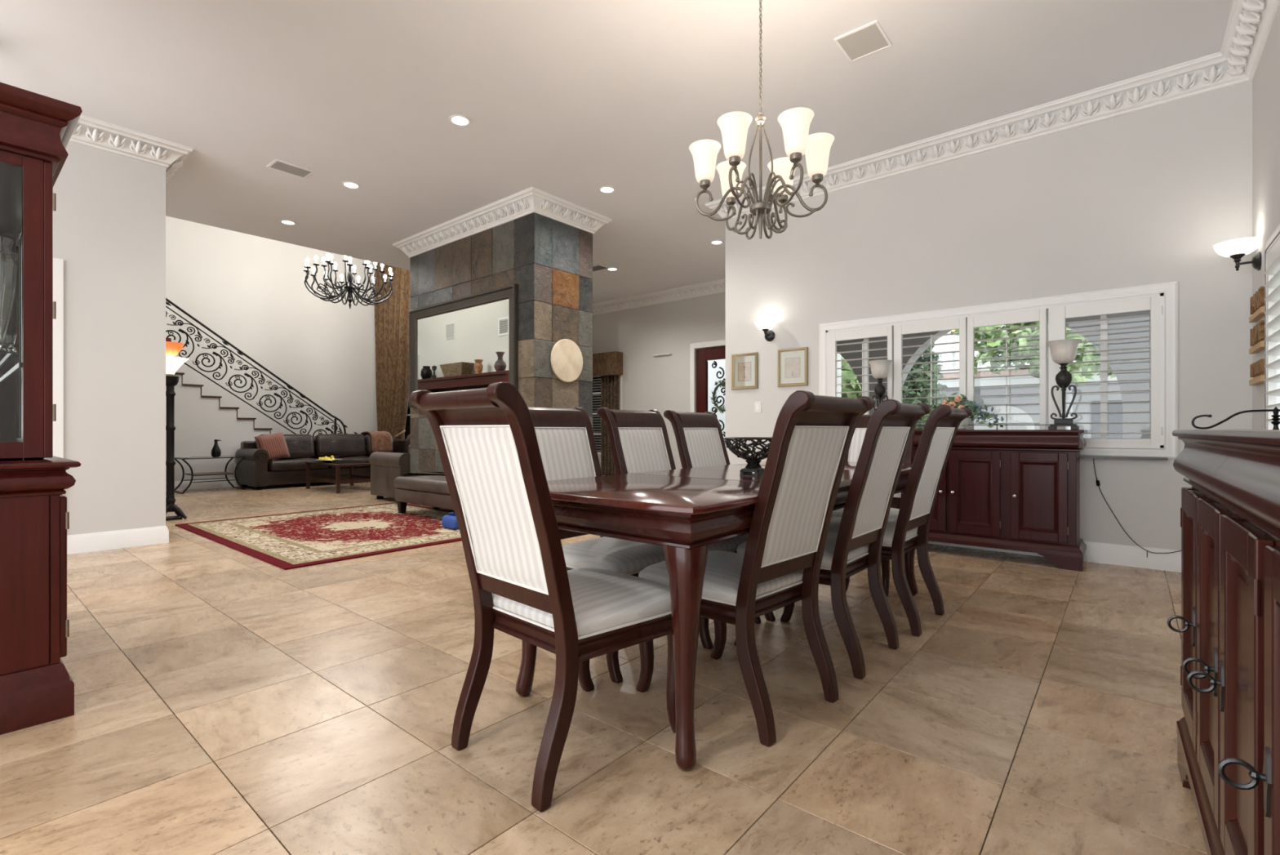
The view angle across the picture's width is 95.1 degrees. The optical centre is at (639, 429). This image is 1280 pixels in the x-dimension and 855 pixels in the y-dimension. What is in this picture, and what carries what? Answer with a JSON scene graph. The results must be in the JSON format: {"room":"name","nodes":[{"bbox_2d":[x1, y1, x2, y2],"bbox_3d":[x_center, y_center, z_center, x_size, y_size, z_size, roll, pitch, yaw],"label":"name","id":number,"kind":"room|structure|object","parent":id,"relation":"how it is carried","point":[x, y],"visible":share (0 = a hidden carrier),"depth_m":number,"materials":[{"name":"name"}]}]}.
{"room":"dining room","nodes":[
{"label":"dining room","id":0,"kind":"room"},
{"bbox_2d":[53,141,165,534],"bbox_3d":[-4.757,-0.750,4.616,0.120,3.500,1.590,0,0,40],"label":"wall","id":1,"kind":"structure","parent":0,"point":[109,216],"depth_m":4.92,"materials":[{"name":"paint"}]},
{"bbox_2d":[53,257,63,494],"bbox_3d":[-4.863,-0.180,4.380,0.020,2.360,0.790,0,0,40],"label":"trim","id":2,"kind":"structure","parent":1,"relation":"attached to","point":[58,264],"depth_m":4.65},
{"bbox_2d":[66,525,168,554],"bbox_3d":[-5.472,0.924,5.290,2.118,0.152,1.508,0,0,40],"label":"baseboard","id":3,"kind":"structure","parent":1,"relation":"attached to","point":[110,540],"depth_m":4.92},
{"bbox_2d":[69,114,193,182],"bbox_3d":[-5.330,-2.410,5.268,2.165,0.180,1.655,0,0,40],"label":"trim","id":4,"kind":"structure","parent":1,"relation":"attached to","point":[88,131],"depth_m":4.94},
{"bbox_2d":[165,216,377,437],"bbox_3d":[-7.650,-2.000,11.527,0.120,6.000,5.550,0,0,40],"label":"wall","id":5,"kind":"structure","parent":0,"point":[251,291],"depth_m":11.73,"materials":[{"name":"paint"}]},
{"bbox_2d":[409,212,592,510],"bbox_3d":[-1.832,-0.750,7.420,2.576,3.500,0.896,0,0,40],"label":"column","id":6,"kind":"structure","parent":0,"point":[550,260],"depth_m":6.66,"materials":[{"name":"stone"}]},
{"bbox_2d":[408,283,518,407],"bbox_3d":[-2.216,-0.945,7.121,2.240,1.300,0.061,0,0,40],"label":"wall mirror","id":7,"kind":"object","parent":6,"relation":"attached to","point":[471,341],"visible":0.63,"depth_m":7.04,"materials":[{"name":"grey mirror"}]},
{"bbox_2d":[417,298,508,392],"bbox_3d":[-2.202,-0.945,7.138,1.964,1.024,0.004,0,0,40],"label":"mirror glass","id":8,"kind":"object","parent":7,"relation":"attached to","point":[465,347],"depth_m":7.07,"materials":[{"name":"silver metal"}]},
{"bbox_2d":[550,338,582,382],"bbox_3d":[-0.819,-0.778,6.598,0.030,0.486,0.486,0,0,40],"label":"disc","id":9,"kind":"object","parent":6,"relation":"attached to","point":[566,357],"visible":1,"depth_m":6.57,"materials":[{"name":"stone"}]},
{"bbox_2d":[0,481,1207,854],"bbox_3d":[-3.325,1.060,5.809,14.250,0.120,13.056,0,0,40],"label":"floor","id":10,"kind":"structure","parent":0,"point":[228,700],"depth_m":1.99,"materials":[{"name":"brown tile"}]},
{"bbox_2d":[0,82,82,734],"bbox_3d":[-2.672,-0.072,2.276,1.372,2.144,0.581,0,0,40],"label":"china cabinet","id":11,"kind":"object","parent":10,"relation":"on","point":[37,687],"visible":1,"depth_m":2.01,"materials":[{"name":"brown wood"}]},
{"bbox_2d":[0,235,17,333],"bbox_3d":[-2.227,-0.464,2.013,0.119,0.393,0.119,0,0,40],"label":"crystal vase","id":12,"kind":"object","parent":11,"relation":"on","point":[8,266],"visible":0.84,"depth_m":2.02,"materials":[{"name":"white"}]},
{"bbox_2d":[0,333,17,351],"bbox_3d":[-2.167,-0.297,2.005,0.048,0.060,0.046,0,0,40],"label":"crystal tumbler","id":13,"kind":"object","parent":11,"relation":"on","point":[7,340],"visible":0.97,"depth_m":1.99,"materials":[{"name":"clear glass"}]},
{"bbox_2d":[0,250,17,259],"bbox_3d":[-2.695,-0.603,2.248,1.160,0.006,0.353,0,0,40],"label":"glass shelf","id":14,"kind":"object","parent":11,"relation":"attached to","point":[14,255],"depth_m":2.00,"materials":[{"name":"white"}]},
{"bbox_2d":[0,351,17,370],"bbox_3d":[-2.695,-0.263,2.248,1.160,0.006,0.353,0,0,40],"label":"glass shelf","id":15,"kind":"object","parent":11,"relation":"attached to","point":[6,357],"depth_m":2.10,"materials":[{"name":"white"}]},
{"bbox_2d":[0,455,80,470],"bbox_3d":[-2.667,0.120,2.282,1.372,0.024,0.557,0,0,40],"label":"countertop","id":16,"kind":"structure","parent":11,"relation":"on","point":[55,461],"depth_m":1.99,"materials":[{"name":"brown wood"}]},
{"bbox_2d":[165,341,188,520],"bbox_3d":[-5.234,0.017,6.526,0.330,1.966,0.330,0,0,40],"label":"lamp","id":17,"kind":"object","parent":10,"relation":"on","point":[173,363],"visible":0.74,"depth_m":6.50,"materials":[{"name":"black metal"}]},
{"bbox_2d":[174,455,245,493],"bbox_3d":[-7.087,0.723,9.643,0.556,0.553,0.880,0,0,40],"label":"end table","id":18,"kind":"object","parent":10,"relation":"on","point":[192,473],"visible":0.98,"depth_m":9.57,"materials":[{"name":"black metal"}]},
{"bbox_2d":[185,471,234,475],"bbox_3d":[-7.087,0.725,9.643,0.520,0.020,0.540,0,0,40],"label":"shelf","id":19,"kind":"object","parent":18,"relation":"attached to","point":[225,473],"depth_m":9.56,"materials":[{"name":"clear glass"}]},
{"bbox_2d":[210,439,221,457],"bbox_3d":[-6.988,0.303,9.652,0.134,0.292,0.134,0,0,-15],"label":"vase","id":20,"kind":"object","parent":18,"relation":"on","point":[215,451],"visible":1,"depth_m":9.62,"materials":[{"name":"ceramic"}]},
{"bbox_2d":[165,372,272,481],"bbox_3d":[-7.610,-0.275,10.602,1.128,2.752,3.942,0,0,40],"label":"wall","id":21,"kind":"structure","parent":10,"relation":"on","point":[200,420],"depth_m":9.98,"materials":[{"name":"paint"}]},
{"bbox_2d":[165,477,241,490],"bbox_3d":[-7.394,0.924,10.010,0.018,0.152,3.310,0,0,40],"label":"baseboard","id":22,"kind":"structure","parent":21,"relation":"attached to","point":[184,484],"depth_m":9.99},
{"bbox_2d":[165,297,357,438],"bbox_3d":[-7.176,-1.016,10.316,0.050,3.932,4.404,0,0,40],"label":"stair railing","id":23,"kind":"object","parent":21,"relation":"on","point":[225,342],"visible":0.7,"depth_m":10.48,"materials":[{"name":"black metal"}]},
{"bbox_2d":[174,502,462,569],"bbox_3d":[-2.917,0.994,6.086,3.040,0.012,2.435,0,0,40],"label":"area rug","id":24,"kind":"object","parent":10,"relation":"on","point":[288,540],"visible":0.83,"depth_m":5.66,"materials":[{"name":"red carpet"}]},
{"bbox_2d":[394,471,453,513],"bbox_3d":[-2.166,0.754,6.690,1.528,0.468,0.593,0,0,40],"label":"ottoman","id":25,"kind":"object","parent":24,"relation":"on","point":[431,488],"visible":0.48,"depth_m":6.59,"materials":[{"name":"brown leather"}]},
{"bbox_2d":[394,471,449,494],"bbox_3d":[-2.166,0.608,6.690,1.528,0.175,0.593,0,0,40],"label":"seat cushion","id":26,"kind":"object","parent":25,"relation":"on","point":[431,482],"depth_m":6.62,"materials":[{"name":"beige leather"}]},
{"bbox_2d":[441,511,459,529],"bbox_3d":[-1.857,0.909,5.889,0.248,0.158,0.188,0,0,40],"label":"bag","id":27,"kind":"object","parent":24,"relation":"on","point":[448,521],"visible":0.62,"depth_m":5.81,"materials":[{"name":"blue fabric"}]},
{"bbox_2d":[235,433,412,498],"bbox_3d":[-4.385,0.540,10.016,4.470,0.919,3.124,0,0,40],"label":"sectional sofa","id":28,"kind":"object","parent":10,"relation":"on","point":[255,469],"visible":0.48,"depth_m":10.17,"materials":[{"name":"brown leather"}]},
{"bbox_2d":[254,431,290,460],"bbox_3d":[-6.349,0.300,10.121,0.236,0.519,0.530,0,0,34],"label":"throw pillow","id":29,"kind":"object","parent":28,"relation":"on","point":[275,444],"visible":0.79,"depth_m":10.07,"materials":[{"name":"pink fabric"}]},
{"bbox_2d":[254,434,315,457],"bbox_3d":[-6.400,0.314,10.581,0.285,0.465,0.930,0,0,40],"label":"cushion","id":30,"kind":"object","parent":28,"relation":"on","point":[298,445],"depth_m":10.67,"materials":[{"name":"brown leather"}]},
{"bbox_2d":[267,456,328,471],"bbox_3d":[-6.158,0.595,10.411,0.708,0.210,0.958,0,0,40],"label":"seat cushion","id":31,"kind":"object","parent":28,"relation":"on","point":[292,463],"depth_m":10.13,"materials":[{"name":"brown leather"}]},
{"bbox_2d":[313,433,366,457],"bbox_3d":[-5.785,0.314,11.317,0.285,0.465,0.930,0,0,40],"label":"cushion","id":32,"kind":"object","parent":28,"relation":"on","point":[331,444],"depth_m":11.21,"materials":[{"name":"brown leather"}]},
{"bbox_2d":[327,454,370,468],"bbox_3d":[-5.543,0.595,11.148,0.708,0.210,0.958,0,0,40],"label":"seat cushion","id":33,"kind":"object","parent":28,"relation":"on","point":[357,457],"depth_m":10.95,"materials":[{"name":"brown leather"}]},
{"bbox_2d":[360,431,392,452],"bbox_3d":[-5.371,0.291,11.923,0.565,0.526,0.427,0,0,40],"label":"throw blanket","id":34,"kind":"object","parent":28,"relation":"on","point":[381,441],"visible":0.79,"depth_m":11.78,"materials":[{"name":"orange fabric"}]},
{"bbox_2d":[364,433,393,454],"bbox_3d":[-5.304,0.314,11.893,0.285,0.465,0.550,0,0,40],"label":"cushion","id":35,"kind":"object","parent":28,"relation":"on","point":[367,437],"depth_m":11.65,"materials":[{"name":"fabric"}]},
{"bbox_2d":[404,434,410,453],"bbox_3d":[-4.327,0.314,11.591,0.950,0.465,0.285,0,0,40],"label":"cushion","id":36,"kind":"object","parent":28,"relation":"on","point":[408,439],"depth_m":11.72,"materials":[{"name":"fabric"}]},
{"bbox_2d":[305,459,370,493],"bbox_3d":[-4.971,0.770,9.883,1.240,0.459,0.800,0,0,40],"label":"coffee table","id":37,"kind":"object","parent":10,"relation":"on","point":[337,464],"visible":0.79,"depth_m":9.64,"materials":[{"name":"brown wood"}]},
{"bbox_2d":[315,455,342,462],"bbox_3d":[-5.170,0.486,9.723,0.400,0.109,0.400,0,0,40],"label":"dish","id":38,"kind":"object","parent":37,"relation":"on","point":[326,459],"visible":1,"depth_m":9.65,"materials":[{"name":"yellow metal"}]},
{"bbox_2d":[408,382,675,811],"bbox_3d":[-0.262,0.441,1.861,0.536,1.119,0.756,0,0,44],"label":"dining chair","id":39,"kind":"object","parent":10,"relation":"on","point":[522,586],"visible":0.95,"depth_m":1.69,"materials":[{"name":"fabric"}]},
{"bbox_2d":[491,567,671,636],"bbox_3d":[-0.172,0.544,1.955,0.528,0.076,0.489,0,0,44],"label":"seat cushion","id":40,"kind":"object","parent":39,"relation":"on","point":[606,602],"depth_m":1.80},
{"bbox_2d":[528,407,665,683],"bbox_3d":[-0.198,0.441,2.719,0.756,1.119,0.536,0,0,40],"label":"dining chair","id":41,"kind":"object","parent":10,"relation":"on","point":[565,437],"visible":0.34,"depth_m":2.78,"materials":[{"name":"fabric"}]},
{"bbox_2d":[561,536,665,573],"bbox_3d":[-0.099,0.544,2.636,0.489,0.076,0.528,0,0,40],"label":"seat cushion","id":42,"kind":"object","parent":41,"relation":"on","point":[610,553],"depth_m":2.47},
{"bbox_2d":[596,407,760,648],"bbox_3d":[0.206,0.441,3.079,0.756,1.119,0.536,0,0,40],"label":"dining chair","id":43,"kind":"object","parent":10,"relation":"on","point":[639,441],"visible":0.3,"depth_m":3.15,"materials":[{"name":"fabric"}]},
{"bbox_2d":[707,533,748,551],"bbox_3d":[0.305,0.544,2.995,0.489,0.076,0.528,0,0,40],"label":"seat cushion","id":44,"kind":"object","parent":43,"relation":"on","point":[731,544],"depth_m":2.77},
{"bbox_2d":[515,461,918,770],"bbox_3d":[0.604,0.605,2.873,0.945,0.790,2.555,0,0,40],"label":"dining table","id":45,"kind":"object","parent":10,"relation":"on","point":[683,511],"visible":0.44,"depth_m":1.79,"materials":[{"name":"brown wood"}]},
{"bbox_2d":[724,436,772,476],"bbox_3d":[0.522,0.123,2.691,0.266,0.174,0.265,0,0,40],"label":"bowl","id":46,"kind":"object","parent":45,"relation":"on","point":[753,462],"visible":0.81,"depth_m":2.64,"materials":[{"name":"brown metal"}]},
{"bbox_2d":[724,436,772,461],"bbox_3d":[0.522,0.090,2.691,0.266,0.108,0.265,0,0,40],"label":"basket","id":47,"kind":"object","parent":46,"relation":"on","point":[762,454],"depth_m":2.62,"materials":[{"name":"brown metal"}]},
{"bbox_2d":[663,409,775,621],"bbox_3d":[0.580,0.441,3.463,0.756,1.119,0.536,0,0,40],"label":"dining chair","id":48,"kind":"object","parent":10,"relation":"on","point":[700,440],"visible":0.39,"depth_m":3.57,"materials":[{"name":"fabric"}]},
{"bbox_2d":[635,390,875,746],"bbox_3d":[0.402,0.441,2.176,0.536,1.119,0.756,0,0,-45],"label":"dining chair","id":49,"kind":"object","parent":10,"relation":"on","point":[780,565],"visible":0.87,"depth_m":1.99,"materials":[{"name":"brown wood"}]},
{"bbox_2d":[638,550,804,603],"bbox_3d":[0.311,0.544,2.268,0.528,0.076,0.489,0,0,-45],"label":"seat cushion","id":50,"kind":"object","parent":49,"relation":"on","point":[722,580],"depth_m":2.11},
{"bbox_2d":[733,399,931,679],"bbox_3d":[0.859,0.441,2.676,0.756,1.119,0.536,0,0,41],"label":"dining chair","id":51,"kind":"object","parent":10,"relation":"on","point":[857,545],"visible":0.83,"depth_m":2.46,"materials":[{"name":"brown wood"}]},
{"bbox_2d":[736,534,869,568],"bbox_3d":[0.761,0.544,2.761,0.489,0.076,0.528,0,0,41],"label":"seat cushion","id":52,"kind":"object","parent":51,"relation":"on","point":[828,559],"depth_m":2.61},
{"bbox_2d":[831,414,915,595],"bbox_3d":[1.510,0.441,3.931,0.536,1.119,0.756,0,0,40],"label":"dining chair","id":53,"kind":"object","parent":10,"relation":"on","point":[859,434],"visible":0.09,"depth_m":3.95,"materials":[{"name":"fabric"}]},
{"bbox_2d":[831,507,899,521],"bbox_3d":[1.427,0.544,3.831,0.528,0.076,0.489,0,0,40],"label":"seat cushion","id":54,"kind":"object","parent":53,"relation":"on","point":[893,514],"depth_m":3.69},
{"bbox_2d":[827,404,973,635],"bbox_3d":[1.318,0.441,3.159,0.756,1.119,0.536,0,0,41],"label":"dining chair","id":55,"kind":"object","parent":10,"relation":"on","point":[910,531],"visible":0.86,"depth_m":2.93,"materials":[{"name":"brown wood"}]},
{"bbox_2d":[827,516,918,545],"bbox_3d":[1.220,0.544,3.244,0.489,0.076,0.528,0,0,41],"label":"seat cushion","id":56,"kind":"object","parent":55,"relation":"on","point":[890,535],"depth_m":3.10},
{"bbox_2d":[890,429,1087,571],"bbox_3d":[2.618,0.500,4.797,1.650,1.000,0.442,0,0,40],"label":"sideboard","id":57,"kind":"object","parent":10,"relation":"on","point":[1019,490],"visible":0.53,"depth_m":4.40,"materials":[{"name":"brown wood"}]},
{"bbox_2d":[868,360,892,410],"bbox_3d":[2.148,-0.307,5.241,0.203,0.614,0.203,0,0,40],"label":"lamp","id":58,"kind":"object","parent":57,"relation":"on","point":[879,368],"visible":0.52,"depth_m":5.20,"materials":[{"name":"glass"}]},
{"bbox_2d":[916,392,1004,429],"bbox_3d":[2.592,-0.152,4.791,0.719,0.305,0.392,0,0,40],"label":"flower arrangement","id":59,"kind":"object","parent":57,"relation":"on","point":[954,402],"visible":0.56,"depth_m":4.73,"materials":[{"name":"green plant"}]},
{"bbox_2d":[1045,338,1081,429],"bbox_3d":[3.173,-0.332,4.386,0.220,0.664,0.220,0,0,40],"label":"lamp","id":60,"kind":"object","parent":57,"relation":"on","point":[1063,352],"visible":0.98,"depth_m":4.35,"materials":[{"name":"brown metal"}]},
{"bbox_2d":[1167,429,1279,854],"bbox_3d":[1.287,0.500,1.017,0.495,1.000,1.570,0,0,38],"label":"sideboard","id":61,"kind":"object","parent":10,"relation":"on","point":[1228,731],"visible":1,"depth_m":1.09,"materials":[{"name":"brown wood"}]},
{"bbox_2d":[1191,406,1279,429],"bbox_3d":[1.595,-0.029,1.469,0.309,0.058,0.018,0,0,40],"label":"scroll ornament","id":62,"kind":"object","parent":61,"relation":"on","point":[1276,410],"visible":0.99,"depth_m":1.50,"materials":[{"name":"black metal"}]},
{"bbox_2d":[0,0,1232,303],"bbox_3d":[-1.616,-2.575,4.228,9.400,0.150,12.820,0,0,40],"label":"ceiling","id":63,"kind":"structure","parent":0,"point":[568,100],"depth_m":4.29,"materials":[{"name":"paint"}]},
{"bbox_2d":[266,159,315,178],"bbox_3d":[-3.349,-2.496,5.616,0.240,0.008,0.340,0,0,40],"label":"ceiling vent","id":64,"kind":"object","parent":63,"relation":"in","point":[281,166],"visible":1,"depth_m":5.61,"materials":[{"name":"grey"}]},
{"bbox_2d":[341,181,359,188],"bbox_3d":[-2.952,-2.495,5.982,0.172,0.008,0.172,0,0,40],"label":"recessed light","id":65,"kind":"object","parent":63,"relation":"in","point":[348,184],"visible":1,"depth_m":5.98,"materials":[{"name":"white"}]},
{"bbox_2d":[448,115,471,126],"bbox_3d":[-1.455,-2.495,4.732,0.172,0.008,0.172,0,0,40],"label":"recessed light","id":66,"kind":"object","parent":63,"relation":"in","point":[458,120],"visible":1,"depth_m":4.73,"materials":[{"name":"white"}]},
{"bbox_2d":[392,186,612,257],"bbox_3d":[-1.832,-2.410,7.425,2.900,0.180,1.220,0,0,40],"label":"trim","id":67,"kind":"structure","parent":63,"relation":"attached to","point":[528,201],"depth_m":6.67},
{"bbox_2d":[592,264,608,271],"bbox_3d":[-0.696,-2.496,9.075,0.400,0.008,0.240,0,0,40],"label":"ceiling vent","id":68,"kind":"object","parent":63,"relation":"in","point":[598,267],"visible":0.62,"depth_m":9.04,"materials":[{"name":"grey"}]},
{"bbox_2d":[599,186,615,193],"bbox_3d":[-0.343,-2.495,6.096,0.172,0.008,0.172,0,0,40],"label":"recessed light","id":69,"kind":"object","parent":63,"relation":"in","point":[606,189],"visible":1,"depth_m":6.10,"materials":[{"name":"white"}]},
{"bbox_2d":[688,0,834,239],"bbox_3d":[0.590,-1.706,2.862,0.625,1.547,0.698,0,0,-23],"label":"dining chandelier","id":70,"kind":"object","parent":63,"relation":"hanging from","point":[795,122],"visible":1,"depth_m":2.82,"materials":[{"name":"brown metal"}]},
{"bbox_2d":[834,20,892,62],"bbox_3d":[1.439,-2.495,3.775,0.270,0.010,0.300,0,0,40],"label":"ceiling speaker","id":71,"kind":"object","parent":63,"relation":"attached to","point":[870,38],"visible":1,"depth_m":3.77,"materials":[{"name":"grey"}]},
{"bbox_2d":[591,292,841,469],"bbox_3d":[0.904,-0.750,10.397,5.360,3.500,0.120,0,0,40],"label":"wall","id":72,"kind":"structure","parent":0,"point":[661,383],"depth_m":10.73,"materials":[{"name":"paint"}]},
{"bbox_2d":[592,374,622,454],"bbox_3d":[-0.693,-0.325,11.691,0.950,1.650,0.100,0,0,40],"label":"window","id":73,"kind":"structure","parent":72,"relation":"in","point":[596,419],"depth_m":11.83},
{"bbox_2d":[592,351,622,377],"bbox_3d":[-0.834,-1.274,11.616,1.130,0.452,0.234,0,0,40],"label":"window valance","id":74,"kind":"object","parent":72,"relation":"attached to","point":[607,363],"visible":0.56,"depth_m":11.32,"materials":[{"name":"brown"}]},
{"bbox_2d":[600,374,619,475],"bbox_3d":[-0.576,-0.090,11.443,0.448,1.980,0.116,0,0,40],"label":"curtain","id":75,"kind":"object","parent":74,"relation":"hanging from","point":[610,384],"visible":0.59,"depth_m":11.44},
{"bbox_2d":[592,278,725,315],"bbox_3d":[0.755,-2.410,10.336,5.210,0.180,0.165,0,0,40],"label":"trim","id":76,"kind":"structure","parent":72,"relation":"attached to","point":[715,286],"depth_m":10.62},
{"bbox_2d":[689,339,725,444],"bbox_3d":[1.454,-0.257,9.886,1.420,2.519,0.100,0,0,40],"label":"door","id":77,"kind":"structure","parent":72,"relation":"in","point":[703,356],"depth_m":10.18,"materials":[{"name":"brown wood"}]},
{"bbox_2d":[710,379,725,413],"bbox_3d":[1.443,-0.556,9.857,0.634,0.599,0.179,0,0,40],"label":"wreath","id":78,"kind":"object","parent":77,"relation":"hanging from","point":[722,409],"visible":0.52,"depth_m":9.95,"materials":[{"name":"green plant"}]},
{"bbox_2d":[725,80,1252,550],"bbox_3d":[2.605,-0.750,5.218,4.190,3.500,0.150,0,0,40],"label":"wall","id":79,"kind":"structure","parent":0,"point":[1144,197],"depth_m":4.55,"materials":[{"name":"paint"}]},
{"bbox_2d":[731,351,758,389],"bbox_3d":[1.128,-0.632,6.335,0.319,0.385,0.028,0,0,40],"label":"framed picture","id":80,"kind":"object","parent":79,"relation":"attached to","point":[744,366],"visible":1,"depth_m":6.33,"materials":[{"name":"gold metal"}]},
{"bbox_2d":[737,361,751,381],"bbox_3d":[1.131,-0.628,6.339,0.160,0.202,0.002,0,0,40],"label":"print","id":81,"kind":"object","parent":80,"relation":"attached to","point":[744,367],"depth_m":6.34,"materials":[{"name":"brown"}]},
{"bbox_2d":[754,401,761,413],"bbox_3d":[1.256,-0.240,6.240,0.080,0.120,0.010,0,0,40],"label":"light switch","id":82,"kind":"object","parent":79,"relation":"attached to","point":[757,405],"visible":1,"depth_m":6.24,"materials":[{"name":"white plastic"}]},
{"bbox_2d":[754,320,776,341],"bbox_3d":[1.303,-1.024,6.077,0.224,0.194,0.224,0,0,40],"label":"wall sconce","id":83,"kind":"object","parent":79,"relation":"attached to","point":[764,325],"visible":1,"depth_m":6.04,"materials":[{"name":"glass"}]},
{"bbox_2d":[777,346,808,386],"bbox_3d":[1.556,-0.637,5.978,0.325,0.385,0.028,0,0,40],"label":"framed picture","id":84,"kind":"object","parent":79,"relation":"attached to","point":[792,363],"visible":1,"depth_m":5.98,"materials":[{"name":"paper"}]},
{"bbox_2d":[785,357,799,377],"bbox_3d":[1.559,-0.633,5.982,0.163,0.202,0.002,0,0,40],"label":"print","id":85,"kind":"object","parent":84,"relation":"attached to","point":[792,364],"depth_m":5.98,"materials":[{"name":"brown"}]},
{"bbox_2d":[818,280,1177,460],"bbox_3d":[2.819,-0.415,5.007,2.620,1.260,0.200,0,0,40],"label":"window shutters","id":86,"kind":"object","parent":79,"relation":"in","point":[1162,306],"depth_m":4.58,"materials":[{"name":"white"}]},
{"bbox_2d":[928,540,1181,572],"bbox_3d":[0.325,0.924,2.595,4.088,0.152,12.600,0,0,40],"label":"baseboard","id":87,"kind":"structure","parent":79,"relation":"attached to","point":[1135,556],"depth_m":4.30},
{"bbox_2d":[1093,457,1181,557],"bbox_3d":[3.634,0.560,4.233,0.568,0.721,0.023,0,0,40],"label":"power cord","id":88,"kind":"object","parent":79,"relation":"attached to","point":[1098,484],"visible":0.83,"depth_m":4.33,"materials":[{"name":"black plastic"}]},
{"bbox_2d":[1252,4,1279,429],"bbox_3d":[1.038,-0.750,0.143,0.150,3.500,9.950,0,0,40],"label":"wall","id":89,"kind":"structure","parent":0,"point":[1266,79],"depth_m":3.56,"materials":[{"name":"paint"}]},
{"bbox_2d":[704,0,1279,221],"bbox_3d":[0.268,-2.410,2.642,4.235,0.180,12.600,0,0,40],"label":"trim","id":90,"kind":"structure","parent":89,"relation":"attached to","point":[1250,22],"depth_m":4.41,"materials":[{"name":"paint"}]},
{"bbox_2d":[1213,236,1262,271],"bbox_3d":[3.804,-1.094,3.729,0.224,0.194,0.224,0,0,40],"label":"wall sconce","id":91,"kind":"object","parent":89,"relation":"attached to","point":[1235,249],"visible":1,"depth_m":3.67,"materials":[{"name":"glass"}]},
{"bbox_2d":[1248,286,1264,322],"bbox_3d":[3.813,-0.770,3.610,0.034,0.161,0.430,0,0,40],"label":"word sign","id":92,"kind":"object","parent":89,"relation":"attached to","point":[1257,300],"visible":0.94,"depth_m":3.58,"materials":[{"name":"brown wood"}]},
{"bbox_2d":[1248,320,1264,354],"bbox_3d":[3.813,-0.568,3.610,0.034,0.159,0.430,0,0,40],"label":"word sign","id":93,"kind":"object","parent":89,"relation":"attached to","point":[1257,332],"visible":0.91,"depth_m":3.58,"materials":[{"name":"brown wood"}]},
{"bbox_2d":[1248,358,1264,385],"bbox_3d":[3.813,-0.355,3.610,0.034,0.140,0.430,0,0,40],"label":"word sign","id":94,"kind":"object","parent":89,"relation":"attached to","point":[1256,368],"visible":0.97,"depth_m":3.58,"materials":[{"name":"brown wood"}]},
{"bbox_2d":[1263,224,1279,429],"bbox_3d":[2.961,-0.440,2.485,0.200,1.310,2.260,0,0,40],"label":"window shutter","id":95,"kind":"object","parent":89,"relation":"in","point":[1272,252],"depth_m":3.26,"materials":[{"name":"white"}]},
{"bbox_3d":[-5.333,-5.075,10.752,4.670,0.150,7.330,0,0,40],"label":"ceiling","id":96,"kind":"structure","parent":0,"visible":0},
{"bbox_2d":[303,253,393,308],"bbox_3d":[-4.977,-3.525,10.034,1.395,2.930,1.402,0,0,-44],"label":"chandelier","id":97,"kind":"object","parent":96,"relation":"hanging from","point":[349,286],"visible":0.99,"depth_m":9.95,"materials":[{"name":"black metal"}]},
{"bbox_3d":[-4.118,-2.000,12.114,4.550,6.000,0.120,0,0,40],"label":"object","id":98,"kind":"structure","parent":0,"visible":0},
{"bbox_2d":[374,262,410,439],"bbox_3d":[-5.380,-1.710,12.874,1.478,5.180,0.278,0,0,40],"label":"curtain","id":99,"kind":"object","parent":98,"relation":"hanging from","point":[391,315],"visible":0.67,"depth_m":12.77,"materials":[{"name":"brown fabric"}]},
{"bbox_2d":[404,400,410,439],"bbox_3d":[-4.233,-1.875,12.171,2.900,4.650,0.100,0,0,40],"label":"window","id":100,"kind":"structure","parent":98,"relation":"attached to","point":[407,432],"depth_m":12.90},
{"label":"outside","id":101,"kind":"structure","parent":0,"visible":0},
{"bbox_3d":[10.823,1.160,20.764,18.000,0.280,34.250,0,0,40],"label":"ground","id":102,"kind":"structure","parent":101,"visible":0},
{"bbox_2d":[707,359,725,443],"bbox_3d":[0.246,-0.700,16.209,11.600,3.800,0.200,0,0,40],"label":"wall","id":103,"kind":"structure","parent":102,"relation":"on","point":[712,377],"depth_m":14.67,"materials":[{"name":"white paint"}]},
{"bbox_2d":[841,355,862,398],"bbox_3d":[3.295,-0.221,10.327,2.382,3.054,2.574,0,0,40],"label":"tree","id":104,"kind":"object","parent":102,"relation":"on","point":[848,380],"visible":0.02,"depth_m":9.38,"materials":[{"name":"green plant"}]},
{"bbox_2d":[902,342,948,429],"bbox_3d":[5.145,-0.537,11.279,1.961,3.686,1.998,0,0,-7],"label":"tree","id":105,"kind":"object","parent":102,"relation":"on","point":[916,367],"visible":0.15,"depth_m":10.90,"materials":[{"name":"green plant"}]},
{"bbox_2d":[836,310,1150,438],"bbox_3d":[4.506,-0.425,5.389,6.590,3.050,2.550,0,0,40],"label":"arch","id":106,"kind":"object","parent":102,"relation":"on","point":[1144,321],"visible":0.12,"depth_m":6.19,"materials":[{"name":"grey paint"}]},
{"bbox_2d":[903,324,1122,438],"bbox_3d":[10.566,-1.450,16.712,12.400,5.500,6.800,0,0,40],"label":"wall","id":107,"kind":"structure","parent":102,"relation":"on","point":[1112,386],"depth_m":14.55,"materials":[{"name":"white paint"}]},
{"bbox_2d":[951,321,1098,384],"bbox_3d":[8.163,-1.179,11.793,3.502,4.970,3.802,0,0,40],"label":"tree","id":108,"kind":"object","parent":102,"relation":"on","point":[1080,377],"visible":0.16,"depth_m":11.50,"materials":[{"name":"green plant"}]},
{"bbox_2d":[1066,327,1115,378],"bbox_3d":[7.639,-0.707,8.583,2.730,4.025,2.842,0,0,7],"label":"tree","id":109,"kind":"object","parent":102,"relation":"on","point":[1095,356],"visible":0.02,"depth_m":8.90,"materials":[{"name":"green plant"}]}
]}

